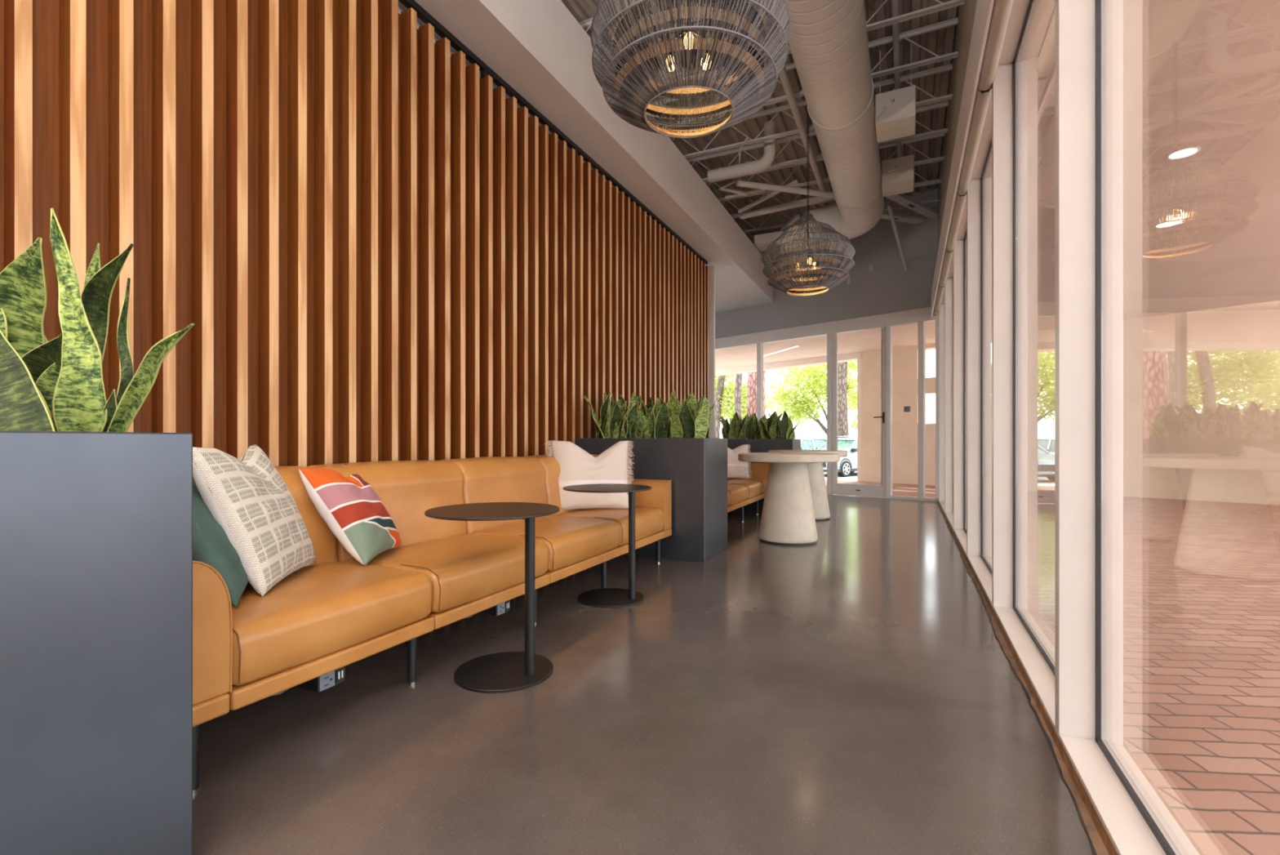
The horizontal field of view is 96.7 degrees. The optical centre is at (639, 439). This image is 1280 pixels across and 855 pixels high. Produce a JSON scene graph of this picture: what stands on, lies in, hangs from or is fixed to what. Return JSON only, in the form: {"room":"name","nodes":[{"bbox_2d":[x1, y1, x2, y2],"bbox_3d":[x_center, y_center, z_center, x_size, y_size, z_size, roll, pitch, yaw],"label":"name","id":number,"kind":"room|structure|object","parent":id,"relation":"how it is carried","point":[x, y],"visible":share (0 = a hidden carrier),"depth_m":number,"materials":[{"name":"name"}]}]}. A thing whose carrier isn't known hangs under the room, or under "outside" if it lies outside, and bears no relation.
{"room":"lobby","nodes":[
{"label":"lobby","id":0,"kind":"room"},
{"bbox_2d":[398,4,583,163],"bbox_3d":[-1.817,-0.920,3.487,0.140,3.940,13.160,0,0,25],"label":"wall","id":1,"kind":"structure","parent":0,"point":[400,9],"depth_m":4.07,"materials":[{"name":"paint"}]},
{"bbox_2d":[0,0,708,466],"bbox_3d":[-1.695,-0.929,3.386,0.157,3.919,13.080,0,0,25],"label":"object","id":2,"kind":"structure","parent":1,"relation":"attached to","point":[369,247],"depth_m":3.15,"materials":[{"name":"red wood"}]},
{"bbox_2d":[708,265,715,438],"bbox_3d":[1.129,-0.900,9.340,0.200,3.900,0.060,0,0,25],"label":"trim","id":3,"kind":"structure","parent":1,"relation":"attached to","point":[712,268],"depth_m":9.29,"materials":[{"name":"white paint"}]},
{"bbox_2d":[398,0,773,312],"bbox_3d":[-2.112,-3.230,5.970,3.810,0.680,17.400,0,0,25],"label":"bulkhead","id":4,"kind":"object","parent":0,"point":[539,48],"visible":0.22,"depth_m":5.26,"materials":[{"name":"paint"}]},
{"bbox_2d":[779,214,799,231],"bbox_3d":[2.555,-3.770,10.348,0.070,0.130,1.363,0,0,-11],"label":"strut","id":5,"kind":"object","parent":4,"relation":"attached to","point":[795,217],"visible":0.46,"depth_m":9.90,"materials":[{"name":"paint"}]},
{"bbox_2d":[754,231,801,251],"bbox_3d":[2.513,-3.630,10.340,0.770,0.160,0.450,0,0,25],"label":"box","id":6,"kind":"object","parent":5,"relation":"hanging from","point":[762,242],"visible":0.49,"depth_m":10.24,"materials":[{"name":"paint"}]},
{"bbox_2d":[192,493,1096,854],"bbox_3d":[-0.760,1.150,5.330,6.800,0.200,17.394,0,0,25],"label":"floor","id":7,"kind":"structure","parent":0,"point":[853,690],"depth_m":2.06,"materials":[{"name":"concrete"}]},
{"bbox_2d":[0,431,192,854],"bbox_3d":[-1.861,0.516,1.289,1.295,1.068,0.845,0,0,25],"label":"planter","id":8,"kind":"object","parent":7,"relation":"on","point":[96,527],"visible":1,"depth_m":1.22,"materials":[{"name":"metal"}]},
{"bbox_2d":[0,237,62,431],"bbox_3d":[-1.548,-0.217,1.422,0.603,0.600,0.219,0,0,30],"label":"snake plant","id":9,"kind":"object","parent":8,"relation":"on","point":[26,352],"visible":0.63,"depth_m":1.48,"materials":[{"name":"green plant"}]},
{"bbox_2d":[35,207,133,431],"bbox_3d":[-1.504,-0.263,1.518,0.329,0.701,0.158,0,0,35],"label":"snake plant","id":10,"kind":"object","parent":8,"relation":"on","point":[75,397],"visible":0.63,"depth_m":1.45,"materials":[{"name":"green plant"}]},
{"bbox_2d":[102,277,194,431],"bbox_3d":[-1.204,-0.169,1.374,0.477,0.493,0.066,0,0,29],"label":"snake plant","id":11,"kind":"object","parent":8,"relation":"on","point":[122,408],"visible":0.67,"depth_m":1.38,"materials":[{"name":"green plant"}]},
{"bbox_2d":[192,453,671,794],"bbox_3d":[-0.932,0.585,3.493,0.952,0.930,3.730,0,0,25],"label":"sofa","id":12,"kind":"object","parent":7,"relation":"on","point":[330,614],"visible":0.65,"depth_m":2.60,"materials":[{"name":"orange leather"}]},
{"bbox_2d":[192,477,248,607],"bbox_3d":[-1.648,0.342,2.169,0.318,0.443,0.720,0,0,-26],"label":"pillow","id":13,"kind":"object","parent":12,"relation":"on","point":[211,545],"visible":0.3,"depth_m":1.98,"materials":[{"name":"fabric"}]},
{"bbox_2d":[192,444,315,595],"bbox_3d":[-1.557,0.291,2.329,0.310,0.543,0.642,0,0,-12],"label":"plaid pillow","id":14,"kind":"object","parent":12,"relation":"on","point":[248,497],"visible":0.94,"depth_m":2.15,"materials":[{"name":"fabric"}]},
{"bbox_2d":[192,466,337,567],"bbox_3d":[-1.766,0.439,2.440,0.341,0.638,0.824,0,0,25],"label":"cushion","id":15,"kind":"object","parent":12,"relation":"on","point":[325,544],"depth_m":2.63,"materials":[{"name":"orange leather"}]},
{"bbox_2d":[231,561,431,685],"bbox_3d":[-1.398,0.667,2.266,0.750,0.211,0.822,0,0,25],"label":"seat cushion","id":16,"kind":"object","parent":12,"relation":"on","point":[319,613],"depth_m":2.07,"materials":[{"name":"orange leather"}]},
{"bbox_2d":[319,666,345,691],"bbox_3d":[-1.167,0.904,2.159,0.007,0.058,0.105,0,0,25],"label":"outlet","id":17,"kind":"object","parent":12,"relation":"attached to","point":[335,677],"depth_m":2.15,"materials":[{"name":"black plastic"}]},
{"bbox_2d":[298,462,401,565],"bbox_3d":[-1.398,0.343,2.788,0.332,0.441,0.501,0,0,-4],"label":"patchwork pillow","id":18,"kind":"object","parent":12,"relation":"on","point":[350,507],"visible":0.98,"depth_m":2.61,"materials":[{"name":"fabric"}]},
{"bbox_2d":[308,460,466,561],"bbox_3d":[-1.401,0.439,3.214,0.341,0.638,0.880,0,0,25],"label":"cushion","id":19,"kind":"object","parent":12,"relation":"on","point":[406,489],"depth_m":3.18,"materials":[{"name":"orange leather"}]},
{"bbox_2d":[343,533,548,612],"bbox_3d":[-1.033,0.667,3.041,0.750,0.211,0.878,0,0,25],"label":"seat cushion","id":20,"kind":"object","parent":12,"relation":"on","point":[464,571],"depth_m":2.82,"materials":[{"name":"orange leather"}]},
{"bbox_2d":[440,456,547,533],"bbox_3d":[-1.024,0.439,4.014,0.341,0.638,0.880,0,0,25],"label":"cushion","id":21,"kind":"object","parent":12,"relation":"on","point":[488,478],"depth_m":3.88,"materials":[{"name":"orange leather"}]},
{"bbox_2d":[471,516,618,571],"bbox_3d":[-0.656,0.667,3.840,0.750,0.211,0.878,0,0,25],"label":"seat cushion","id":22,"kind":"object","parent":12,"relation":"on","point":[571,542],"depth_m":3.65,"materials":[{"name":"orange leather"}]},
{"bbox_2d":[524,453,577,516],"bbox_3d":[-0.660,0.439,4.786,0.341,0.638,0.820,0,0,25],"label":"cushion","id":23,"kind":"object","parent":12,"relation":"on","point":[552,466],"depth_m":4.43,"materials":[{"name":"orange leather"}]},
{"bbox_2d":[544,440,635,509],"bbox_3d":[-0.407,0.299,4.639,0.777,0.596,0.222,0,0,-17],"label":"fringed pillow","id":24,"kind":"object","parent":12,"relation":"on","point":[578,466],"visible":0.67,"depth_m":4.58,"materials":[{"name":"beige fabric"}]},
{"bbox_2d":[551,506,663,545],"bbox_3d":[-0.292,0.667,4.613,0.750,0.211,0.818,0,0,25],"label":"seat cushion","id":25,"kind":"object","parent":12,"relation":"on","point":[649,520],"depth_m":4.45,"materials":[{"name":"orange leather"}]},
{"bbox_2d":[424,502,559,693],"bbox_3d":[-0.657,0.680,2.559,0.586,0.740,0.586,0,0,25],"label":"side table","id":26,"kind":"object","parent":7,"relation":"on","point":[506,671],"visible":1,"depth_m":2.52,"materials":[{"name":"brown metal"}]},
{"bbox_2d":[562,483,651,607],"bbox_3d":[-0.215,0.680,3.766,0.586,0.740,0.586,0,0,25],"label":"side table","id":27,"kind":"object","parent":7,"relation":"on","point":[607,597],"visible":1,"depth_m":3.70,"materials":[{"name":"brown metal"}]},
{"bbox_2d":[575,437,727,561],"bbox_3d":[0.117,0.516,5.486,1.295,1.068,0.695,0,0,25],"label":"planter","id":28,"kind":"object","parent":7,"relation":"on","point":[696,468],"visible":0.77,"depth_m":5.03,"materials":[{"name":"metal"}]},
{"bbox_2d":[595,392,610,438],"bbox_3d":[-0.383,-0.188,5.595,0.157,0.556,0.352,0,0,-13],"label":"snake plant","id":29,"kind":"object","parent":28,"relation":"on","point":[605,412],"visible":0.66,"depth_m":5.49,"materials":[{"name":"green plant"}]},
{"bbox_2d":[582,395,626,438],"bbox_3d":[-0.341,-0.169,5.465,0.424,0.520,0.215,0,0,-11],"label":"snake plant","id":30,"kind":"object","parent":28,"relation":"on","point":[615,424],"visible":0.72,"depth_m":5.44,"materials":[{"name":"green plant"}]},
{"bbox_2d":[620,392,639,438],"bbox_3d":[-0.076,-0.181,5.370,0.247,0.537,0.240,0,0,25],"label":"snake plant","id":31,"kind":"object","parent":28,"relation":"on","point":[630,422],"visible":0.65,"depth_m":5.34,"materials":[{"name":"green plant"}]},
{"bbox_2d":[637,402,666,438],"bbox_3d":[0.117,-0.139,5.429,0.222,0.456,0.318,0,0,41],"label":"snake plant","id":32,"kind":"object","parent":28,"relation":"on","point":[645,424],"visible":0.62,"depth_m":5.39,"materials":[{"name":"green plant"}]},
{"bbox_2d":[651,395,693,438],"bbox_3d":[0.281,-0.159,5.243,0.402,0.495,0.204,0,0,19],"label":"snake plant","id":33,"kind":"object","parent":28,"relation":"on","point":[660,419],"visible":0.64,"depth_m":5.23,"materials":[{"name":"green plant"}]},
{"bbox_2d":[669,391,697,438],"bbox_3d":[0.372,-0.182,5.211,0.206,0.543,0.492,0,0,33],"label":"snake plant","id":34,"kind":"object","parent":28,"relation":"on","point":[676,428],"visible":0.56,"depth_m":5.18,"materials":[{"name":"green plant"}]},
{"bbox_2d":[679,394,709,438],"bbox_3d":[0.536,-0.167,5.148,0.290,0.512,0.244,0,0,-41],"label":"snake plant","id":35,"kind":"object","parent":28,"relation":"on","point":[696,426],"visible":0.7,"depth_m":5.12,"materials":[{"name":"green plant"}]},
{"bbox_2d":[727,462,769,521],"bbox_3d":[0.913,0.585,7.408,0.952,0.930,3.265,0,0,25],"label":"sofa","id":36,"kind":"object","parent":7,"relation":"on","point":[741,492],"visible":0.26,"depth_m":7.58,"materials":[{"name":"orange leather"}]},
{"bbox_2d":[727,484,747,505],"bbox_3d":[0.896,0.667,7.134,0.750,0.211,0.804,0,0,25],"label":"seat cushion","id":37,"kind":"object","parent":36,"relation":"on","point":[738,492],"depth_m":6.95,"materials":[{"name":"orange leather"}]},
{"bbox_2d":[727,444,751,478],"bbox_3d":[1.327,0.329,8.354,0.744,0.538,0.220,0,0,-19],"label":"fringed pillow","id":38,"kind":"object","parent":36,"relation":"on","point":[735,468],"visible":0.48,"depth_m":8.31,"materials":[{"name":"beige fabric"}]},
{"bbox_2d":[727,479,762,498],"bbox_3d":[1.241,0.667,7.867,0.750,0.211,0.804,0,0,25],"label":"seat cushion","id":39,"kind":"object","parent":36,"relation":"on","point":[754,486],"depth_m":7.70,"materials":[{"name":"orange leather"}]},
{"bbox_2d":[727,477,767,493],"bbox_3d":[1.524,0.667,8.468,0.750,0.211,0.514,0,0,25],"label":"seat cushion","id":40,"kind":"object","parent":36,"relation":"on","point":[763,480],"depth_m":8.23,"materials":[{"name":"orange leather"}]},
{"bbox_2d":[727,439,800,452],"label":"planter","id":41,"kind":"object","parent":7,"relation":"on","point":[761,445],"depth_m":8.86,"materials":[{"name":"metal"}]},
{"bbox_2d":[776,410,799,439],"bbox_3d":[2.315,-0.184,8.953,0.347,0.546,0.316,0,0,25],"label":"snake plant","id":42,"kind":"object","parent":41,"relation":"on","point":[783,429],"visible":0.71,"depth_m":8.92,"materials":[{"name":"green plant"}]},
{"bbox_2d":[737,452,839,545],"bbox_3d":[1.552,0.595,5.968,1.030,0.910,1.030,0,0,25],"label":"round table","id":43,"kind":"object","parent":7,"relation":"on","point":[788,516],"visible":1,"depth_m":5.75,"materials":[{"name":"beige concrete"}]},
{"bbox_2d":[768,449,847,519],"bbox_3d":[2.267,0.595,7.720,1.030,0.910,1.030,0,0,25],"label":"round table","id":44,"kind":"object","parent":7,"relation":"on","point":[815,470],"visible":0.49,"depth_m":7.49,"materials":[{"name":"beige concrete"}]},
{"bbox_2d":[826,333,831,493],"bbox_3d":[3.698,-0.505,11.075,0.074,3.110,0.110,0,0,43],"label":"trim","id":45,"kind":"structure","parent":7,"relation":"on","point":[828,335],"depth_m":11.04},
{"bbox_2d":[885,325,892,497],"bbox_3d":[4.518,-0.505,10.312,0.079,3.110,0.110,0,0,43],"label":"trim","id":46,"kind":"structure","parent":7,"relation":"on","point":[888,328],"depth_m":10.27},
{"bbox_2d":[890,495,935,501],"bbox_3d":[4.864,1.025,9.996,0.858,0.050,0.100,0,0,43],"label":"trim","id":47,"kind":"structure","parent":7,"relation":"on","point":[929,499],"depth_m":10.03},
{"bbox_2d":[917,321,925,500],"bbox_3d":[4.919,-0.505,9.938,0.094,3.110,0.110,0,0,43],"label":"trim","id":48,"kind":"structure","parent":47,"relation":"on","point":[921,325],"depth_m":9.90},
{"bbox_2d":[935,319,938,501],"bbox_3d":[5.115,-0.505,9.755,0.063,3.110,0.110,0,0,43],"label":"trim","id":49,"kind":"structure","parent":47,"relation":"on","point":[936,320],"depth_m":9.72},
{"bbox_2d":[936,501,1109,854],"bbox_3d":[1.848,1.058,2.877,0.034,0.024,15.180,0,0,25],"label":"trim","id":50,"kind":"structure","parent":7,"relation":"on","point":[1098,844],"depth_m":1.97,"materials":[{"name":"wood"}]},
{"bbox_3d":[1.774,1.025,12.875,4.978,0.050,1.678,0,0,25],"label":"trim","id":51,"kind":"structure","parent":7,"relation":"on","visible":0},
{"bbox_2d":[756,342,763,421],"bbox_3d":[2.561,-0.505,12.135,0.094,3.110,0.110,0,0,43],"label":"trim","id":52,"kind":"structure","parent":51,"relation":"on","point":[759,345],"depth_m":12.09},
{"bbox_2d":[561,0,958,239],"bbox_3d":[-0.620,-4.380,5.488,7.200,0.140,17.800,0,0,25],"label":"ceiling","id":53,"kind":"structure","parent":0,"point":[940,42],"depth_m":7.75,"materials":[{"name":"metal"}]},
{"bbox_2d":[590,0,789,137],"bbox_3d":[0.253,-2.987,2.965,1.018,2.580,1.018,0,0,43],"label":"pendant lamp","id":54,"kind":"object","parent":53,"relation":"hanging from","point":[621,90],"visible":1,"depth_m":2.74,"materials":[{"name":"wicker"}]},
{"bbox_2d":[707,120,775,182],"bbox_3d":[1.408,-3.977,7.893,0.938,0.626,0.172,0,0,25],"label":"drain pipe","id":55,"kind":"object","parent":53,"relation":"attached to","point":[747,168],"visible":0.99,"depth_m":7.76,"materials":[{"name":"metal"}]},
{"bbox_2d":[636,0,964,96],"bbox_3d":[-0.249,-4.119,6.596,6.994,0.368,0.068,0,0,25],"label":"joist","id":56,"kind":"object","parent":53,"relation":"attached to","point":[943,6],"visible":0.06,"depth_m":5.30,"materials":[{"name":"paint"}]},
{"bbox_2d":[649,17,958,129],"bbox_3d":[0.087,-4.119,7.310,6.994,0.368,0.068,0,0,25],"label":"joist","id":57,"kind":"object","parent":53,"relation":"attached to","point":[945,24],"visible":0.16,"depth_m":6.04,"materials":[{"name":"paint"}]},
{"bbox_2d":[761,103,855,296],"bbox_3d":[1.907,-2.987,6.475,1.018,2.580,1.018,0,0,8],"label":"pendant lamp","id":58,"kind":"object","parent":53,"relation":"hanging from","point":[777,279],"visible":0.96,"depth_m":6.20,"materials":[{"name":"grey wicker"}]},
{"bbox_2d":[668,63,952,158],"bbox_3d":[0.424,-4.119,8.025,6.994,0.368,0.068,0,0,25],"label":"joist","id":59,"kind":"object","parent":53,"relation":"attached to","point":[949,67],"visible":0.34,"depth_m":7.32,"materials":[{"name":"paint"}]},
{"bbox_2d":[686,101,948,182],"bbox_3d":[0.761,-4.119,8.739,6.994,0.368,0.068,0,0,25],"label":"joist","id":60,"kind":"object","parent":53,"relation":"attached to","point":[944,104],"visible":0.27,"depth_m":8.04,"materials":[{"name":"paint"}]},
{"bbox_2d":[704,133,944,201],"bbox_3d":[1.098,-4.119,9.454,6.994,0.368,0.068,0,0,25],"label":"joist","id":61,"kind":"object","parent":53,"relation":"attached to","point":[940,158],"visible":0.26,"depth_m":8.73,"materials":[{"name":"paint"}]},
{"bbox_2d":[721,160,941,218],"bbox_3d":[1.435,-4.119,10.169,6.994,0.368,0.068,0,0,25],"label":"joist","id":62,"kind":"object","parent":53,"relation":"attached to","point":[928,183],"visible":0.12,"depth_m":9.41,"materials":[{"name":"paint"}]},
{"bbox_2d":[784,0,884,240],"bbox_3d":[0.448,-3.766,3.017,1.138,1.088,14.201,0,0,25],"label":"air duct","id":63,"kind":"object","parent":53,"relation":"hanging from","point":[828,39],"visible":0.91,"depth_m":5.54,"materials":[{"name":"metal"}]},
{"bbox_2d":[736,180,835,198],"bbox_3d":[2.170,-3.670,8.335,1.597,0.082,0.084,0,0,-15],"label":"pipe","id":64,"kind":"object","parent":63,"relation":"attached to","point":[740,183],"visible":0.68,"depth_m":8.28,"materials":[{"name":"metal"}]},
{"bbox_2d":[730,178,938,232],"bbox_3d":[1.771,-4.119,10.883,6.994,0.368,0.068,0,0,25],"label":"joist","id":65,"kind":"object","parent":53,"relation":"attached to","point":[758,228],"visible":0.13,"depth_m":10.36,"materials":[{"name":"paint"}]},
{"bbox_2d":[875,42,915,142],"bbox_3d":[2.785,-3.855,6.205,0.390,0.910,0.480,0,0,25],"label":"speaker box","id":66,"kind":"object","parent":53,"relation":"hanging from","point":[895,110],"visible":0.98,"depth_m":6.08,"materials":[{"name":"white paint"}]},
{"bbox_2d":[881,140,914,196],"bbox_3d":[3.468,-3.855,7.652,0.390,0.910,0.480,0,0,25],"label":"speaker box","id":67,"kind":"object","parent":53,"relation":"hanging from","point":[897,173],"visible":0.89,"depth_m":7.51,"materials":[{"name":"white paint"}]},
{"bbox_2d":[715,186,937,338],"bbox_3d":[2.505,-3.320,12.262,7.500,2.060,0.140,0,0,43],"label":"wall","id":68,"kind":"structure","parent":0,"point":[894,289],"depth_m":10.52,"materials":[{"name":"paint"}]},
{"bbox_2d":[715,306,938,350],"bbox_3d":[2.529,-2.175,12.178,7.250,0.230,0.150,0,0,43],"label":"trim","id":69,"kind":"structure","parent":68,"relation":"attached to","point":[923,314],"depth_m":11.01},
{"bbox_2d":[831,327,885,497],"bbox_3d":[4.086,-0.510,10.671,1.029,3.100,0.117,0,0,43],"label":"door","id":70,"kind":"structure","parent":68,"relation":"in","point":[879,491],"depth_m":10.74,"materials":[{"name":"grey metal"}]},
{"bbox_2d":[937,0,977,247],"bbox_3d":[1.959,-3.310,2.891,0.160,2.120,15.300,0,0,25],"label":"wall","id":71,"kind":"structure","parent":0,"point":[966,11],"depth_m":6.21,"materials":[{"name":"paint"}]},
{"bbox_2d":[884,193,937,219],"bbox_3d":[4.448,-3.829,9.263,1.632,0.063,0.160,0,0,-37],"label":"channel","id":72,"kind":"object","parent":71,"relation":"attached to","point":[903,199],"visible":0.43,"depth_m":9.24,"materials":[{"name":"grey metal"}]},
{"bbox_2d":[880,210,924,224],"bbox_3d":[4.293,-3.768,9.601,1.167,0.063,0.160,0,0,-20],"label":"channel","id":73,"kind":"object","parent":72,"relation":"attached to","point":[898,217],"visible":0.51,"depth_m":9.63,"materials":[{"name":"grey metal"}]},
{"bbox_2d":[938,303,944,501],"bbox_3d":[4.973,-0.618,9.276,0.171,3.245,0.058,0,0,25],"label":"trim","id":74,"kind":"structure","parent":71,"relation":"attached to","point":[941,311],"depth_m":9.27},
{"bbox_2d":[944,277,953,512],"bbox_3d":[4.279,-0.618,7.801,0.171,3.245,0.058,0,0,25],"label":"trim","id":75,"kind":"structure","parent":71,"relation":"attached to","point":[948,286],"depth_m":7.79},
{"bbox_2d":[945,192,966,251],"bbox_3d":[3.140,-2.160,5.665,0.086,0.086,1.614,0,0,25],"label":"roller shade","id":76,"kind":"object","parent":71,"relation":"attached to","point":[960,200],"visible":0.73,"depth_m":5.52,"materials":[{"name":"beige fabric"}]},
{"bbox_2d":[953,239,964,528],"bbox_3d":[3.584,-0.618,6.327,0.171,3.245,0.058,0,0,25],"label":"trim","id":77,"kind":"structure","parent":71,"relation":"attached to","point":[958,250],"depth_m":6.32,"materials":[{"name":"metal"}]},
{"bbox_2d":[953,231,966,554],"bbox_3d":[3.236,-0.608,5.590,0.171,3.224,1.572,0,0,25],"label":"window","id":78,"kind":"structure","parent":71,"relation":"in","point":[961,534],"depth_m":6.25,"materials":[{"name":"white metal"}]},
{"bbox_2d":[930,0,994,317],"bbox_3d":[1.807,-2.300,2.879,0.105,0.400,15.150,0,0,25],"label":"trim","id":79,"kind":"structure","parent":71,"relation":"attached to","point":[984,8],"depth_m":3.91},
{"bbox_2d":[966,177,980,556],"bbox_3d":[2.889,-0.618,4.853,0.171,3.245,0.058,0,0,25],"label":"window mullion","id":80,"kind":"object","parent":71,"relation":"attached to","point":[973,194],"depth_m":4.84,"materials":[{"name":"metal"}]},
{"bbox_2d":[967,139,991,604],"bbox_3d":[2.541,-0.608,4.115,0.171,3.224,1.572,0,0,25],"label":"window","id":81,"kind":"structure","parent":71,"relation":"in","point":[982,565],"depth_m":4.61,"materials":[{"name":"white metal"}]},
{"bbox_2d":[956,85,991,195],"bbox_3d":[2.445,-2.160,4.191,0.086,0.086,1.614,0,0,25],"label":"roller shade","id":82,"kind":"object","parent":81,"relation":"attached to","point":[982,98],"visible":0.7,"depth_m":4.00,"materials":[{"name":"beige fabric"}]},
{"bbox_2d":[941,0,1045,303],"bbox_3d":[1.953,-2.280,2.866,0.171,0.120,15.250,0,0,25],"label":"trim","id":83,"kind":"structure","parent":71,"relation":"attached to","point":[1020,7],"depth_m":3.23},
{"bbox_2d":[715,0,1279,369],"bbox_3d":[4.486,-2.430,7.800,17.044,0.240,34.302,0,0,-4],"label":"soffit","id":84,"kind":"structure","parent":71,"relation":"attached to","point":[1204,74],"depth_m":4.83,"materials":[{"name":"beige paint"}]},
{"bbox_2d":[991,58,1027,609],"bbox_3d":[2.194,-0.618,3.378,0.171,3.245,0.058,0,0,25],"label":"window mullion","id":85,"kind":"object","parent":71,"relation":"attached to","point":[1002,84],"depth_m":3.35,"materials":[{"name":"metal"}]},
{"bbox_2d":[993,0,1054,728],"bbox_3d":[1.847,-0.608,2.641,0.171,3.224,1.572,0,0,25],"label":"window","id":86,"kind":"structure","parent":71,"relation":"in","point":[1035,652],"depth_m":3.03,"materials":[{"name":"white metal"}]},
{"bbox_2d":[977,0,1013,90],"bbox_3d":[1.750,-2.160,2.716,0.086,0.086,1.614,0,0,25],"label":"roller shade","id":87,"kind":"object","parent":86,"relation":"attached to","point":[1002,9],"visible":0.88,"depth_m":3.04,"materials":[{"name":"beige fabric"}]},
{"bbox_2d":[1054,0,1123,745],"bbox_3d":[1.499,-0.618,1.904,0.171,3.245,0.058,0,0,25],"label":"window mullion","id":88,"kind":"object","parent":71,"relation":"attached to","point":[1074,20],"depth_m":1.89,"materials":[{"name":"metal"}]},
{"bbox_2d":[1058,0,1199,854],"bbox_3d":[1.152,-0.608,1.166,0.171,3.224,1.572,0,0,25],"label":"window frame","id":89,"kind":"structure","parent":71,"relation":"in","point":[1133,815],"depth_m":1.75,"materials":[{"name":"white metal"}]},
{"bbox_2d":[937,499,1204,854],"bbox_3d":[1.962,1.127,2.862,0.191,0.245,15.250,0,0,25],"label":"trim","id":90,"kind":"structure","parent":0,"point":[1103,833],"depth_m":1.82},
{"bbox_3d":[-3.954,-4.119,-1.265,6.994,0.368,0.068,0,0,25],"label":"joist","id":91,"kind":"object","parent":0,"visible":0},
{"bbox_2d":[758,2,826,191],"bbox_3d":[0.023,-3.880,2.864,0.084,0.082,13.400,0,0,25],"label":"pipe","id":92,"kind":"object","parent":91,"relation":"attached to","point":[784,77],"visible":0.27,"depth_m":6.88,"materials":[{"name":"metal"}]},
{"bbox_2d":[739,195,834,219],"bbox_3d":[2.379,-3.780,9.188,1.555,0.161,0.104,0,0,27],"label":"pipe","id":93,"kind":"object","parent":92,"relation":"attached to","point":[815,199],"visible":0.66,"depth_m":9.18,"materials":[{"name":"metal"}]},
{"bbox_2d":[891,0,902,209],"bbox_3d":[1.350,-4.040,3.123,0.060,0.058,15.000,0,0,25],"label":"conduit","id":94,"kind":"object","parent":91,"relation":"attached to","point":[895,3],"visible":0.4,"depth_m":5.84,"materials":[{"name":"metal"}]},
{"label":"outside","id":95,"kind":"structure","parent":0,"visible":0},
{"bbox_2d":[825,479,935,497],"bbox_3d":[2.635,1.190,15.479,11.530,0.220,5.327,0,0,42],"label":"brick path","id":96,"kind":"structure","parent":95,"point":[898,489],"depth_m":12.65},
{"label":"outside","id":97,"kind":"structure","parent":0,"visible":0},
{"bbox_2d":[823,471,857,479],"bbox_3d":[22.423,1.600,47.581,120.000,0.100,74.800,0,0,25],"label":"ground","id":98,"kind":"structure","parent":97,"point":[852,475],"depth_m":24.29,"materials":[{"name":"concrete"}]},
{"bbox_2d":[715,373,744,438],"bbox_3d":[2.763,-3.194,27.569,4.526,9.531,4.266,0,0,25],"label":"tree","id":99,"kind":"object","parent":98,"relation":"on","point":[719,384],"visible":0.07,"depth_m":26.04,"materials":[{"name":"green plant"}]},
{"bbox_2d":[718,373,770,421],"bbox_3d":[4.946,-3.200,25.529,3.547,9.516,3.740,0,0,25],"label":"tree","id":100,"kind":"object","parent":98,"relation":"on","point":[738,397],"visible":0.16,"depth_m":25.68,"materials":[{"name":"green plant"}]},
{"bbox_2d":[746,370,765,416],"bbox_3d":[4.085,-3.563,20.178,4.495,10.258,4.628,0,0,25],"label":"tree","id":101,"kind":"object","parent":98,"relation":"on","point":[752,376],"visible":0.02,"depth_m":19.79,"materials":[{"name":"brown plant"}]},
{"bbox_2d":[795,435,826,449],"bbox_3d":[7.746,0.676,28.291,4.655,1.747,2.040,0,0,-33],"label":"parked car","id":102,"kind":"object","parent":98,"relation":"on","point":[806,443],"visible":0.18,"depth_m":27.86,"materials":[{"name":"white paint"}]},
{"bbox_2d":[765,360,857,435],"bbox_3d":[9.694,-2.104,31.047,5.658,7.332,4.396,0,0,9],"label":"tree","id":103,"kind":"object","parent":98,"relation":"on","point":[799,405],"visible":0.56,"depth_m":30.74,"materials":[{"name":"green plant"}]},
{"bbox_2d":[815,435,857,476],"bbox_3d":[9.291,0.676,25.495,4.655,1.747,2.040,0,0,-35],"label":"parked car","id":104,"kind":"object","parent":98,"relation":"on","point":[847,464],"visible":0.41,"depth_m":24.26,"materials":[{"name":"silver metal"}]},
{"bbox_2d":[837,360,857,437],"bbox_3d":[11.485,-3.701,28.869,2.898,10.514,2.874,0,0,25],"label":"tree","id":105,"kind":"object","parent":98,"relation":"on","point":[842,417],"visible":0.06,"depth_m":28.48,"materials":[{"name":"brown plant"}]},
{"bbox_2d":[861,300,1279,505],"bbox_3d":[9.055,-0.450,11.465,0.300,4.000,9.500,0,0,-41],"label":"wall","id":106,"kind":"structure","parent":98,"relation":"on","point":[1202,388],"depth_m":10.41,"materials":[{"name":"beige paint"}]},
{"bbox_2d":[857,358,861,481],"bbox_3d":[5.904,-0.300,15.087,0.380,3.700,0.100,0,0,-41],"label":"trim","id":107,"kind":"structure","parent":106,"relation":"attached to","point":[859,360],"depth_m":14.96,"materials":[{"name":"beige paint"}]},
{"bbox_2d":[715,351,861,376],"bbox_3d":[1.954,-2.300,19.537,0.400,0.300,12.000,0,0,-41],"label":"beam","id":108,"kind":"structure","parent":107,"relation":"on","point":[851,357],"depth_m":16.59,"materials":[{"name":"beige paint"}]},
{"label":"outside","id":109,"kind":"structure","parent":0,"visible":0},
{"bbox_2d":[934,485,1279,854],"bbox_3d":[9.053,1.190,4.467,11.430,0.220,32.200,0,0,25],"label":"brick pavement","id":110,"kind":"structure","parent":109,"point":[1202,578],"depth_m":2.94,"materials":[{"name":"brick"}]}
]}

